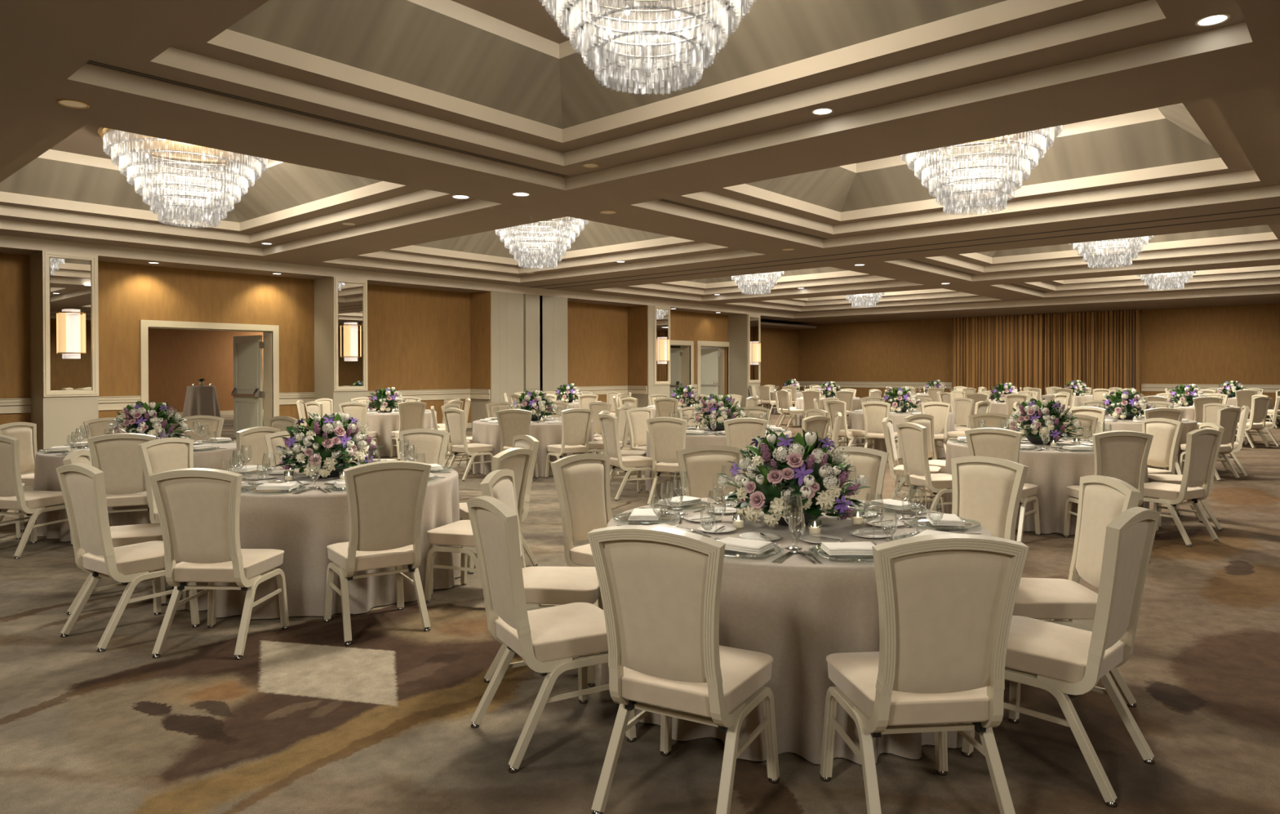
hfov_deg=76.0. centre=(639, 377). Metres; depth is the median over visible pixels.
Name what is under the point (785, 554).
knife
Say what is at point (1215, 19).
recessed light
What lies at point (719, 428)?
bowl
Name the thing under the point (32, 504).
banquet chair
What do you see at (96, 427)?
banquet chair
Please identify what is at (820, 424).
banquet chair
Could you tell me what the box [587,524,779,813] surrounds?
banquet chair
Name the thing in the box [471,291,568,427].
pillar
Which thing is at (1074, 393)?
banquet chair
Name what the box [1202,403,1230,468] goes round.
banquet chair
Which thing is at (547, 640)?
banquet chair
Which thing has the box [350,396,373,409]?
banquet chair
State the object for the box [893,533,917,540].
charger plate
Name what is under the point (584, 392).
banquet chair
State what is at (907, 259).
ceiling vent
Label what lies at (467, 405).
banquet chair
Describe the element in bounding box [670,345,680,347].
wall
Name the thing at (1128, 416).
bowl
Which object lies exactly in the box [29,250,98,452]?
pillar
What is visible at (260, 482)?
bread plate
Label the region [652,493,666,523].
water goblet
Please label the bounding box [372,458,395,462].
folded napkin
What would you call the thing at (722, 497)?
charger plate
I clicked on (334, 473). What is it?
bowl
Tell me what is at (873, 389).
banquet chair
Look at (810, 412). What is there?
banquet chair
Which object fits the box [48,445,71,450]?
folded napkin
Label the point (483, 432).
tablecloth
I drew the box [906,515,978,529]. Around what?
charger plate
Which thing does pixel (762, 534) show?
butter knife
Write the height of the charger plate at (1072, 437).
0.020 m
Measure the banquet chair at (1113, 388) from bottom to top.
0.996 m
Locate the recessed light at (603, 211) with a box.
[600,210,616,213]
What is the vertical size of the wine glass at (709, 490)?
0.224 m
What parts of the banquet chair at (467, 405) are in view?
frame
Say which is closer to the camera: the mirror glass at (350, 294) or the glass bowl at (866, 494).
the glass bowl at (866, 494)
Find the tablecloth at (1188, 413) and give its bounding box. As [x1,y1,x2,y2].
[1138,404,1240,441]
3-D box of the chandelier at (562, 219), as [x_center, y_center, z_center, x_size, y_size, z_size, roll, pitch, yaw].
[-2.092,-2.910,16.780,2.195,1.278,2.195,0,0,-22]
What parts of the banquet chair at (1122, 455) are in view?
leg, seat, frame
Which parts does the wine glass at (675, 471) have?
stem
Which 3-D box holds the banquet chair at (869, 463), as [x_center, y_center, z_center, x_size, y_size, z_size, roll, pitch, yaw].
[1.321,0.965,5.291,0.488,1.006,0.570,0,0,24]
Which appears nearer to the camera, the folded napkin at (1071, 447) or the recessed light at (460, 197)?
the folded napkin at (1071, 447)
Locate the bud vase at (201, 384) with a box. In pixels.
[196,378,205,386]
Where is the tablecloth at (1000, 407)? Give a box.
[962,400,1017,426]
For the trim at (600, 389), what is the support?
attached to the wall at (418, 339)
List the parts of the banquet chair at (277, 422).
frame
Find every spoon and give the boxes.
[678,516,684,524]
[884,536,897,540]
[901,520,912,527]
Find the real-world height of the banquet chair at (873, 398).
0.996 m
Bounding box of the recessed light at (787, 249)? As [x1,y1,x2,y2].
[782,248,794,250]
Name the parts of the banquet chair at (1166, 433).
seat, frame, leg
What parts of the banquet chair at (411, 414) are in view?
leg, seat, leg, frame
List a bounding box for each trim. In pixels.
[0,397,31,413]
[97,395,141,410]
[139,320,279,426]
[279,391,315,404]
[367,388,489,399]
[530,207,1279,288]
[577,385,647,394]
[670,339,693,386]
[696,340,728,396]
[798,381,1279,392]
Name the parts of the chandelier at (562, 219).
ceiling plate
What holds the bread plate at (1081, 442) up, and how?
on the tablecloth at (1051, 470)
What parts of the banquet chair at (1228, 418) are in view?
leg, seat, leg, frame, leg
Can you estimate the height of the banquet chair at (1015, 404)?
0.996 m
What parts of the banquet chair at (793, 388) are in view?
frame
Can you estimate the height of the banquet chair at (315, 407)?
1.006 m
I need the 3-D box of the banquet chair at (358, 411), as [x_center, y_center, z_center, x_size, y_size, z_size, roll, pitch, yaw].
[-4.856,0.910,14.175,0.488,1.006,0.570,0,0,2]
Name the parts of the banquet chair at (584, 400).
frame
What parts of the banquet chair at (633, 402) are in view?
frame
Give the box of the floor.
[0,413,1279,813]
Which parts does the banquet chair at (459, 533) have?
leg, seat, leg, leg, frame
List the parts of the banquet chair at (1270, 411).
leg, seat, frame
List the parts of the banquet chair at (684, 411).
frame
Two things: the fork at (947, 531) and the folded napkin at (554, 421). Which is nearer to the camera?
the fork at (947, 531)
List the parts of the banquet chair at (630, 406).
seat, frame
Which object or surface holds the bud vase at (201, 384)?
on the cocktail table
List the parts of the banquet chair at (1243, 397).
frame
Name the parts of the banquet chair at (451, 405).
leg, frame, seat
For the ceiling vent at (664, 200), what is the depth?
13.24 m
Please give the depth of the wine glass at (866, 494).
3.50 m
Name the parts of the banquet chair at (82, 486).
leg, frame, leg, seat, leg, leg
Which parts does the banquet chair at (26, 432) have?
leg, frame, seat, leg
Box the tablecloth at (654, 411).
[644,405,702,444]
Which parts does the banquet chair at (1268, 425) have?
seat, leg, frame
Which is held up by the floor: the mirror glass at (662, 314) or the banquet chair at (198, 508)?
the banquet chair at (198, 508)
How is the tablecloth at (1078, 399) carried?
on the floor
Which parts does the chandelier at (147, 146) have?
ceiling plate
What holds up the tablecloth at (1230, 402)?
on the floor
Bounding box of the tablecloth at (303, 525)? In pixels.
[179,462,461,619]
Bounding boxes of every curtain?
[951,314,1044,395]
[1044,309,1140,395]
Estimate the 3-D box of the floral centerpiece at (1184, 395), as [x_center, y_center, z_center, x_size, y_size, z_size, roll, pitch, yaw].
[11.562,0.360,17.298,0.739,0.473,0.672,0,1,43]
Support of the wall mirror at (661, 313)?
attached to the pillar at (643, 401)
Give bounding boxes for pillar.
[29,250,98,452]
[314,276,367,413]
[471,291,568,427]
[628,305,670,407]
[700,314,759,407]
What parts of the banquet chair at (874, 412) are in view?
leg, leg, frame, seat, leg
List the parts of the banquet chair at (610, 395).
frame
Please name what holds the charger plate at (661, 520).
on the tablecloth at (797, 611)
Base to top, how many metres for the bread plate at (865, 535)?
0.014 m
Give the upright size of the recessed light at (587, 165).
0.006 m
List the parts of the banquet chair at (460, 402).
seat, frame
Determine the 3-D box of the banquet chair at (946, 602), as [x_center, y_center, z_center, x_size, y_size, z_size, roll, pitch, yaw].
[0.935,0.984,2.793,0.488,1.006,0.570,0,0,-6]
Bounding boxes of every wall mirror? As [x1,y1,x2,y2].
[42,250,98,396]
[333,276,368,391]
[653,305,670,384]
[747,314,760,382]
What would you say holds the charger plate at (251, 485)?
on the tablecloth at (303, 525)
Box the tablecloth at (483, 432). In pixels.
[471,417,595,476]
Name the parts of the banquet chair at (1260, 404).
leg, seat, frame, leg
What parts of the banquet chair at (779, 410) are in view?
frame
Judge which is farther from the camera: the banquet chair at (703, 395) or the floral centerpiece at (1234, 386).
the floral centerpiece at (1234, 386)
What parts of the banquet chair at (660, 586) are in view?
leg, leg, frame, seat, leg, leg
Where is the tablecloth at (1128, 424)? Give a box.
[1103,416,1197,474]
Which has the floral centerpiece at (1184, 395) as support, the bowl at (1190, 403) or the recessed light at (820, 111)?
the bowl at (1190, 403)
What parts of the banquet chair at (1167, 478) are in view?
leg, seat, leg, leg, frame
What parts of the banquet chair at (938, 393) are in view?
frame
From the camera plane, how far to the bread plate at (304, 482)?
5.52 m
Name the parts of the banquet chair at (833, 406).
frame, seat, leg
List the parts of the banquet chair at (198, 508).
leg, frame, leg, seat, leg, leg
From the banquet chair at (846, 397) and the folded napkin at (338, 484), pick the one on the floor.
the banquet chair at (846, 397)
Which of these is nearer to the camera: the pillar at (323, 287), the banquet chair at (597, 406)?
the banquet chair at (597, 406)
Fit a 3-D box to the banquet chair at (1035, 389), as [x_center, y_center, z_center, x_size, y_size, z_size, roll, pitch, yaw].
[11.971,0.797,24.445,0.570,0.996,0.485,0,0,-18]
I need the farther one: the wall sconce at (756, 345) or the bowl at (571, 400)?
the wall sconce at (756, 345)
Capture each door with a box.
[231,335,264,436]
[669,347,682,398]
[700,349,719,397]
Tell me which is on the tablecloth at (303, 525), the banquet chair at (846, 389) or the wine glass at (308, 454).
the wine glass at (308, 454)
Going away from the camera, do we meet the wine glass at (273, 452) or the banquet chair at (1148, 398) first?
the wine glass at (273, 452)
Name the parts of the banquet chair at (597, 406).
frame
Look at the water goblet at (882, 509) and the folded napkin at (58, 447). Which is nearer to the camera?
the water goblet at (882, 509)
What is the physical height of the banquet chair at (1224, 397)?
0.996 m
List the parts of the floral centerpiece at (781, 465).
stem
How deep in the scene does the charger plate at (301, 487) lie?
5.15 m
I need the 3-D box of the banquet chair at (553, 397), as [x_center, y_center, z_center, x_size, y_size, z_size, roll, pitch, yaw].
[-2.042,0.866,18.803,0.485,0.996,0.570,0,0,15]
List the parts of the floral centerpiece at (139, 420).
stem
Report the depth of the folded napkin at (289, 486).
5.12 m
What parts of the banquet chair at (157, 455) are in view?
seat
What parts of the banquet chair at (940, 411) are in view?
frame, leg, seat, leg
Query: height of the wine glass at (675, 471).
0.224 m
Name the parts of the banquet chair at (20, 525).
leg, leg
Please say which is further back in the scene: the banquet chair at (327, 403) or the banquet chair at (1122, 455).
the banquet chair at (327, 403)
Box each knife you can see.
[690,516,715,519]
[714,525,724,531]
[759,532,772,539]
[771,551,791,562]
[776,551,794,563]
[810,535,841,540]
[856,531,889,533]
[871,519,893,523]
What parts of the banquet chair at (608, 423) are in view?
leg, frame, leg, seat, leg, leg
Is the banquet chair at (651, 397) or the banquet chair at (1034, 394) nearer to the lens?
the banquet chair at (651, 397)
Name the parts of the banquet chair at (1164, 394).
frame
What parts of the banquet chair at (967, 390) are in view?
frame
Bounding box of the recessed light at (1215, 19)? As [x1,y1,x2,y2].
[1195,13,1230,26]
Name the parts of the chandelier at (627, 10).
bulb, bulb, bulb, bulb, bulb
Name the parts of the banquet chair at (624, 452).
frame, leg, seat, leg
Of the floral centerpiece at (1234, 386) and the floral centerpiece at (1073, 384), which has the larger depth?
the floral centerpiece at (1073, 384)
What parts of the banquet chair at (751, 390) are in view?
frame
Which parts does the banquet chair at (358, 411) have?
frame, seat, leg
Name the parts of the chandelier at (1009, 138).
ceiling plate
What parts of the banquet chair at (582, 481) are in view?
seat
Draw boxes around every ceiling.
[0,0,1279,324]
[760,321,816,329]
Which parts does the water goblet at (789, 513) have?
stem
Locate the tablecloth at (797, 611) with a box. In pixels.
[600,497,992,764]
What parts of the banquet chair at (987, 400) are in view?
seat, frame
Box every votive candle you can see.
[284,470,293,481]
[285,465,294,475]
[338,470,344,479]
[732,513,745,528]
[735,501,746,515]
[808,519,822,533]
[851,511,864,525]
[1049,439,1057,445]
[1073,437,1079,444]
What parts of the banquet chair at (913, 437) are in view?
leg, frame, seat, leg, leg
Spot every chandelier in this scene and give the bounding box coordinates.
[97,127,266,228]
[495,216,586,269]
[548,0,748,93]
[732,271,783,294]
[846,292,884,307]
[902,127,1051,214]
[1071,235,1152,268]
[1137,271,1195,290]
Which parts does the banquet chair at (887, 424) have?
frame, leg, leg, seat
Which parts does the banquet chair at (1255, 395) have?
frame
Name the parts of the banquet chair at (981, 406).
seat, frame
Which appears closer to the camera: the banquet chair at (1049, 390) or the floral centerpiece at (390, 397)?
the floral centerpiece at (390, 397)
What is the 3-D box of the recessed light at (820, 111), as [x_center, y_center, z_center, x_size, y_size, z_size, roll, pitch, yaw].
[1.736,-2.534,7.802,0.206,0.006,0.206,0,1,42]
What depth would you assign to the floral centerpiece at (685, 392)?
17.01 m
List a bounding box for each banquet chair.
[0,422,37,521]
[0,434,72,559]
[0,483,25,539]
[56,462,199,652]
[62,449,174,614]
[83,417,126,438]
[87,432,155,512]
[137,437,193,523]
[148,467,288,659]
[181,415,224,439]
[235,426,280,467]
[264,431,304,466]
[268,416,298,431]
[296,400,309,429]
[304,401,323,428]
[313,398,333,416]
[324,460,431,645]
[338,401,378,457]
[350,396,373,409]
[390,401,426,460]
[397,396,421,403]
[399,428,450,466]
[424,447,533,602]
[431,405,470,473]
[432,400,463,454]
[437,396,460,427]
[438,398,471,431]
[440,403,472,466]
[442,408,493,481]
[459,434,539,574]
[466,495,636,773]
[480,468,603,686]
[485,401,513,417]
[496,408,538,483]
[504,392,507,402]
[509,393,520,408]
[541,394,556,400]
[542,391,558,395]
[543,400,568,417]
[545,408,593,478]
[550,453,612,566]
[575,391,592,399]
[577,394,598,434]
[587,405,630,474]
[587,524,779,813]
[588,401,611,449]
[594,403,632,454]
[597,393,628,434]
[598,409,646,490]
[598,413,657,501]
[606,391,621,413]
[613,395,617,416]
[617,395,631,406]
[620,396,639,446]
[624,407,652,479]
[646,417,687,505]
[648,393,668,405]
[653,397,678,417]
[675,444,745,497]
[678,406,702,426]
[693,393,706,405]
[723,417,768,473]
[725,394,742,417]
[737,406,770,425]
[745,396,757,407]
[748,385,766,408]
[751,385,764,406]
[752,395,758,406]
[759,385,779,414]
[764,384,774,408]
[773,389,795,425]
[777,390,804,426]
[781,388,795,422]
[782,386,796,414]
[801,390,820,413]
[801,415,830,439]
[804,388,820,391]
[804,408,828,417]
[811,386,822,391]
[813,398,844,446]
[820,533,1028,813]
[822,396,848,446]
[825,400,867,448]
[825,446,888,501]
[831,411,841,446]
[835,391,853,424]
[840,388,856,396]
[860,395,884,403]
[861,401,899,458]
[869,388,880,396]
[870,390,881,396]
[881,417,941,511]
[885,386,893,401]
[895,422,952,513]
[904,413,945,501]
[908,387,915,395]
[910,396,932,410]
[920,401,950,458]
[927,387,944,401]
[936,391,962,426]
[939,391,961,426]
[946,400,990,441]
[949,390,964,408]
[951,455,1028,540]
[953,386,967,391]
[953,397,973,431]
[955,399,991,431]
[961,506,1159,807]
[962,387,976,398]
[964,427,1040,542]
[966,392,988,427]
[968,413,1010,429]
[977,386,983,393]
[982,390,997,400]
[1004,393,1028,417]
[1012,475,1141,706]
[1013,401,1022,431]
[1017,391,1038,400]
[1022,386,1031,391]
[1027,387,1041,400]
[1045,386,1061,394]
[1052,393,1068,414]
[1053,388,1075,408]
[1057,391,1070,409]
[1059,413,1097,439]
[1063,430,1153,537]
[1069,406,1106,433]
[1070,392,1075,408]
[1080,400,1111,414]
[1081,386,1091,395]
[1092,388,1110,400]
[1102,393,1106,399]
[1109,386,1122,395]
[1141,400,1173,415]
[1142,395,1167,401]
[1142,417,1183,515]
[1142,428,1221,546]
[1143,407,1184,474]
[1147,422,1224,530]
[1155,392,1177,403]
[1179,407,1240,479]
[1192,396,1222,428]
[1199,389,1216,394]
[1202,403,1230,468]
[1205,387,1223,393]
[1205,393,1228,404]
[1217,405,1249,475]
[1235,389,1257,418]
[1235,396,1271,448]
[1242,394,1269,442]
[1244,387,1264,394]
[1244,395,1279,446]
[1266,390,1279,428]
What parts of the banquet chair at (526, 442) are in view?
leg, seat, frame, leg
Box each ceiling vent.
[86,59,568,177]
[658,199,827,239]
[906,258,976,275]
[1009,283,1046,292]
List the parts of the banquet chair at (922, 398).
frame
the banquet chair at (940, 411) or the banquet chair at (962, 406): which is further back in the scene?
the banquet chair at (962, 406)
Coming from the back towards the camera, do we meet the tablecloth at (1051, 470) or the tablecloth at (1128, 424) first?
the tablecloth at (1128, 424)
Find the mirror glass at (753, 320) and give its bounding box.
[750,316,758,380]
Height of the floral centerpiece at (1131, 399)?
0.473 m
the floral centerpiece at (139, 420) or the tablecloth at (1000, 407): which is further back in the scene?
the tablecloth at (1000, 407)
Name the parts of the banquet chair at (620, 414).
leg, seat, leg, frame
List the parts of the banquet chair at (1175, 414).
leg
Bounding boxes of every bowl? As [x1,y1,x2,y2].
[306,463,349,477]
[307,453,321,473]
[378,406,395,412]
[530,413,543,421]
[564,398,574,402]
[660,481,673,502]
[665,480,683,507]
[673,471,688,496]
[680,402,693,407]
[706,422,724,431]
[706,489,725,519]
[782,494,803,526]
[788,512,804,538]
[863,493,884,524]
[893,407,909,412]
[894,474,911,500]
[907,484,927,513]
[908,484,922,506]
[1025,434,1055,444]
[1113,413,1137,419]
[1181,401,1193,406]
[1223,393,1235,397]
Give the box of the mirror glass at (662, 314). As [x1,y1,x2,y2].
[656,308,668,382]
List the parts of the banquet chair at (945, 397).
frame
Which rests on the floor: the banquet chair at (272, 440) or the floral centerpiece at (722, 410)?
the banquet chair at (272, 440)
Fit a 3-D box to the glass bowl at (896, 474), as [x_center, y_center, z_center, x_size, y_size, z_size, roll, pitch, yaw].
[1.335,0.556,4.162,0.084,0.130,0.084,0,0,6]
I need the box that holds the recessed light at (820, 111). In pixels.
[811,107,833,115]
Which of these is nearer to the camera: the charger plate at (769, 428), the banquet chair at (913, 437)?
the banquet chair at (913, 437)
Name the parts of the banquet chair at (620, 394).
frame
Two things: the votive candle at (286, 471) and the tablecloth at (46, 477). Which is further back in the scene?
the tablecloth at (46, 477)
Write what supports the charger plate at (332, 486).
on the tablecloth at (303, 525)
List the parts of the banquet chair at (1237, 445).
seat, leg, leg, frame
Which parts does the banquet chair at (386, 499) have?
leg, leg, seat, frame, leg, leg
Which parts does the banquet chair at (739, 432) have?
frame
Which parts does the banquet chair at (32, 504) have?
frame, seat, leg, leg, leg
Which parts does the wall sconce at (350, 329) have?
amber panel, amber panel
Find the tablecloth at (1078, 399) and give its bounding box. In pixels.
[1041,395,1093,412]
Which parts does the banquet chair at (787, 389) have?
frame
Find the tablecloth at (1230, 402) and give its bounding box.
[1226,397,1272,422]
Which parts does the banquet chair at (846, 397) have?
frame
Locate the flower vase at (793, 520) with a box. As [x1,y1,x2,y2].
[760,504,823,526]
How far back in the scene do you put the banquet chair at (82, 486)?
4.62 m
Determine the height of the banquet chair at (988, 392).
0.996 m
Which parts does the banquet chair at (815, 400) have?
frame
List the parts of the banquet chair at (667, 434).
leg, frame, leg, seat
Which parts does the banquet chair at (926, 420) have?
frame, seat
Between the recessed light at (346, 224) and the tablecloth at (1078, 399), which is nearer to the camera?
the recessed light at (346, 224)
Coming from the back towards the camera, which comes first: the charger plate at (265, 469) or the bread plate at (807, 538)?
the charger plate at (265, 469)
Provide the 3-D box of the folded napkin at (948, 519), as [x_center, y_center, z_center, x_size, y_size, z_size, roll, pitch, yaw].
[1.479,0.686,3.974,0.150,0.026,0.218,0,0,11]
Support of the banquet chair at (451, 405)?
on the floor
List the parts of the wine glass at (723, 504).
stem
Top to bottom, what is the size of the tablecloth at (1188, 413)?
0.752 m
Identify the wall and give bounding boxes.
[0,253,799,426]
[147,328,263,412]
[470,290,491,389]
[627,305,648,386]
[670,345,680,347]
[799,303,1279,407]
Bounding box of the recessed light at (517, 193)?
[511,191,529,196]
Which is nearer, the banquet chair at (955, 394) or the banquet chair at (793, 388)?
the banquet chair at (955, 394)
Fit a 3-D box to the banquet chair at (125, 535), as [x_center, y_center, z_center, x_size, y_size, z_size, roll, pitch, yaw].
[-3.414,0.973,5.425,0.570,1.006,0.488,0,0,-22]
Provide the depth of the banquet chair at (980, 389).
26.37 m
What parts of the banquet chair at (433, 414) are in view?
frame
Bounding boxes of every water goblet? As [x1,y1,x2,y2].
[309,463,319,489]
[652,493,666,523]
[660,481,673,513]
[699,505,715,532]
[712,474,724,503]
[788,512,804,553]
[880,509,897,537]
[908,484,922,517]
[928,497,943,530]
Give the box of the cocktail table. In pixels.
[182,386,221,417]
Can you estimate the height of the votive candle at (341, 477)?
0.068 m
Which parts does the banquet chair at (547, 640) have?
leg, frame, leg, seat, leg, leg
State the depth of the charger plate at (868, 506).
4.40 m
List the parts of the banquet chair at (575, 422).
leg, leg, seat, frame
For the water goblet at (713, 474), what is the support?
on the tablecloth at (797, 611)
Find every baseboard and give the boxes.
[168,408,263,417]
[466,422,471,428]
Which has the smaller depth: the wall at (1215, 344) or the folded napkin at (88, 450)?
the folded napkin at (88, 450)
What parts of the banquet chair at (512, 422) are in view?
seat, frame, leg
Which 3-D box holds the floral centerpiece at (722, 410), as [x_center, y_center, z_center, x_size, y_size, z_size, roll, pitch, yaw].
[1.010,0.433,10.418,0.670,0.472,0.732,0,0,-28]
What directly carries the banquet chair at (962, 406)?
on the floor
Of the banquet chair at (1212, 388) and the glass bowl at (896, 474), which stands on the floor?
the banquet chair at (1212, 388)
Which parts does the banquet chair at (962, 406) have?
seat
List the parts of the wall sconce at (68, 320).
amber panel, amber panel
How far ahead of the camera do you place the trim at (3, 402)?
14.67 m
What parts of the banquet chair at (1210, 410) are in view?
frame, leg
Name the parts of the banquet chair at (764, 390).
frame, seat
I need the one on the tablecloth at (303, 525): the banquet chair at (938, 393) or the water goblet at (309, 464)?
the water goblet at (309, 464)
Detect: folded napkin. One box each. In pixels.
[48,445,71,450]
[67,441,88,445]
[67,448,89,453]
[193,444,215,448]
[208,437,231,441]
[229,465,265,471]
[241,480,248,486]
[255,482,299,489]
[333,480,346,488]
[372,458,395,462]
[429,463,443,470]
[479,418,490,421]
[484,417,497,419]
[487,420,497,422]
[544,420,561,422]
[627,508,661,520]
[648,523,691,532]
[657,495,702,506]
[685,430,704,433]
[718,536,774,554]
[770,426,782,430]
[820,541,875,555]
[869,498,919,510]
[909,412,921,413]
[911,528,957,537]
[925,512,964,526]
[956,436,966,440]
[1020,444,1035,448]
[1062,445,1093,449]
[1104,418,1117,421]
[1133,419,1142,422]
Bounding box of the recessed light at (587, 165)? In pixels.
[582,163,599,168]
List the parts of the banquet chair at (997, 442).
frame, leg, seat, leg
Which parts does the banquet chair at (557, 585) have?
frame, leg, seat, leg, leg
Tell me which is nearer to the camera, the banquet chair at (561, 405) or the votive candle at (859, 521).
the votive candle at (859, 521)
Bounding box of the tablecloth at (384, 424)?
[333,409,436,457]
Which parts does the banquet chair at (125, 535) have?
frame, leg, seat, leg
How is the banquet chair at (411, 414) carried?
on the floor
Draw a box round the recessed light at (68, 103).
[56,98,89,108]
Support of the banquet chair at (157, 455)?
on the floor
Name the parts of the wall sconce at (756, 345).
amber panel, amber panel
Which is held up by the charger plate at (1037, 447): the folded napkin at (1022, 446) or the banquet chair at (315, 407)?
the folded napkin at (1022, 446)
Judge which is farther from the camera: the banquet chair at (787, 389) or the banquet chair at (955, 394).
the banquet chair at (787, 389)
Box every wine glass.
[231,449,244,469]
[240,444,252,476]
[262,452,275,479]
[307,453,321,488]
[665,480,683,527]
[673,471,688,514]
[706,489,725,539]
[720,464,735,506]
[782,494,803,550]
[863,493,884,544]
[894,474,911,519]
[907,484,927,533]
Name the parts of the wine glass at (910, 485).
stem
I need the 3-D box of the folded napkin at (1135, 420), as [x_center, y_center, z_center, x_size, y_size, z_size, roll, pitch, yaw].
[7.302,0.629,11.919,0.218,0.026,0.150,0,0,18]
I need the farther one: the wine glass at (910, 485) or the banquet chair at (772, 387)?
the banquet chair at (772, 387)
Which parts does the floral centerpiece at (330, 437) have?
stem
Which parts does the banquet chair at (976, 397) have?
frame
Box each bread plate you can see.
[245,475,275,479]
[254,479,284,484]
[266,470,285,474]
[280,480,311,484]
[324,479,345,484]
[684,514,721,522]
[696,524,736,533]
[705,506,736,514]
[738,531,781,541]
[799,533,842,543]
[849,528,892,538]
[851,509,877,516]
[864,519,904,527]
[1049,445,1062,448]
[1070,440,1089,443]
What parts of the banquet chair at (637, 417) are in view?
frame, seat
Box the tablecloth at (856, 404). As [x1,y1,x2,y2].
[795,397,862,426]
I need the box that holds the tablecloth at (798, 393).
[766,391,802,413]
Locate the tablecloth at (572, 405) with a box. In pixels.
[567,401,604,434]
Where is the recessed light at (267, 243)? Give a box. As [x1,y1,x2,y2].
[261,242,272,244]
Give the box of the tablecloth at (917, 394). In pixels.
[915,393,928,397]
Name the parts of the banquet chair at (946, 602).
leg, leg, seat, leg, frame, leg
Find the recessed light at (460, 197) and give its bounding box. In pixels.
[451,195,470,199]
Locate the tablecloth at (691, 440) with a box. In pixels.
[645,426,791,497]
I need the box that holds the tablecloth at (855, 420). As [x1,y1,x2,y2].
[847,409,954,457]
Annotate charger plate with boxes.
[38,448,79,452]
[64,444,88,447]
[193,447,218,450]
[201,439,235,442]
[226,468,270,474]
[240,481,260,489]
[247,484,306,493]
[325,484,346,490]
[427,475,439,480]
[430,466,451,471]
[613,511,679,524]
[648,499,709,510]
[680,526,702,535]
[685,432,708,435]
[720,494,740,502]
[724,539,783,558]
[768,428,788,431]
[808,542,873,561]
[862,502,926,513]
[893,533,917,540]
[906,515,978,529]
[948,438,967,442]
[1020,446,1039,449]
[1057,447,1093,451]
[1060,436,1075,439]
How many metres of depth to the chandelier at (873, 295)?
27.35 m
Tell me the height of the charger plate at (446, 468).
0.020 m
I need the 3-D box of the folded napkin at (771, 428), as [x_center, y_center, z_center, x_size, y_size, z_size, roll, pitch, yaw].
[1.715,0.638,10.297,0.150,0.026,0.218,0,0,7]
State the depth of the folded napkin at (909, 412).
14.19 m
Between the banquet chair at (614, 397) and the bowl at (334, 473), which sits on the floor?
the banquet chair at (614, 397)
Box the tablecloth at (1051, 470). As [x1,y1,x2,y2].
[945,439,1149,534]
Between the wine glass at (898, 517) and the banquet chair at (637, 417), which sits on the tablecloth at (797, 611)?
the wine glass at (898, 517)
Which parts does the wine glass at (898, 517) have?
stem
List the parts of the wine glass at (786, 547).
stem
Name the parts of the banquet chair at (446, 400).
frame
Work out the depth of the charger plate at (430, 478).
5.72 m
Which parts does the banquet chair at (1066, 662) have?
leg, leg, seat, leg, frame, leg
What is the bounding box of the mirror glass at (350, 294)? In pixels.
[337,281,363,386]
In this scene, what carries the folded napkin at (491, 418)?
on the tablecloth at (483, 432)
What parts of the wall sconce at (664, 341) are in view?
amber panel, amber panel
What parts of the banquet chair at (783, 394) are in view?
leg, frame, leg, seat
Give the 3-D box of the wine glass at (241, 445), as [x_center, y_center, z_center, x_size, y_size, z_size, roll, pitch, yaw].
[-2.841,0.597,5.913,0.084,0.224,0.084,0,0,18]
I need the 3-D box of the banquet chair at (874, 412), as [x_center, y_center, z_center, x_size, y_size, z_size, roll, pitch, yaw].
[4.092,0.891,13.935,0.485,0.996,0.570,0,1,34]
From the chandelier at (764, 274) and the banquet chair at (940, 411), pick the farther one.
the chandelier at (764, 274)
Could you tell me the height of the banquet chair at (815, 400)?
0.996 m
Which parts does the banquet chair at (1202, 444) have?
leg, leg, leg, seat, frame, leg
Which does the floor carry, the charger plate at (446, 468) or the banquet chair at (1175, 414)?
the banquet chair at (1175, 414)
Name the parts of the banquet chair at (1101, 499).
leg, seat, leg, frame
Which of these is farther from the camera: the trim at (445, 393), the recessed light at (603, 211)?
the trim at (445, 393)
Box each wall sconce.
[57,308,86,358]
[342,322,361,360]
[659,337,669,364]
[751,341,760,364]
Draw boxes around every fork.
[795,551,817,563]
[804,551,822,563]
[935,529,979,533]
[946,531,981,533]
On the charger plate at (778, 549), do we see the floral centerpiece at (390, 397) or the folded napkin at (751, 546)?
the folded napkin at (751, 546)
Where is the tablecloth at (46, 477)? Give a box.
[33,440,236,541]
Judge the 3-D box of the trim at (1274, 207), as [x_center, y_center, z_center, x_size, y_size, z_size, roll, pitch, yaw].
[6.717,-2.451,14.261,25.548,0.024,0.696,0,1,42]
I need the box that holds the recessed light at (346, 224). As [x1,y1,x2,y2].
[342,222,355,225]
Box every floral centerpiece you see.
[105,400,191,439]
[272,411,381,477]
[367,386,405,412]
[511,390,557,421]
[555,382,582,402]
[671,384,702,407]
[688,393,747,431]
[716,427,870,526]
[781,378,800,390]
[817,381,843,397]
[882,386,922,412]
[923,379,947,393]
[988,382,1019,402]
[1003,397,1084,444]
[1064,380,1088,395]
[1100,388,1153,419]
[1167,383,1207,406]
[1217,380,1244,397]
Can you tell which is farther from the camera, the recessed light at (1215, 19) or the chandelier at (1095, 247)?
the chandelier at (1095, 247)
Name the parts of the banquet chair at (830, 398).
frame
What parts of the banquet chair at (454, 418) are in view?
leg, frame, leg, seat, leg, leg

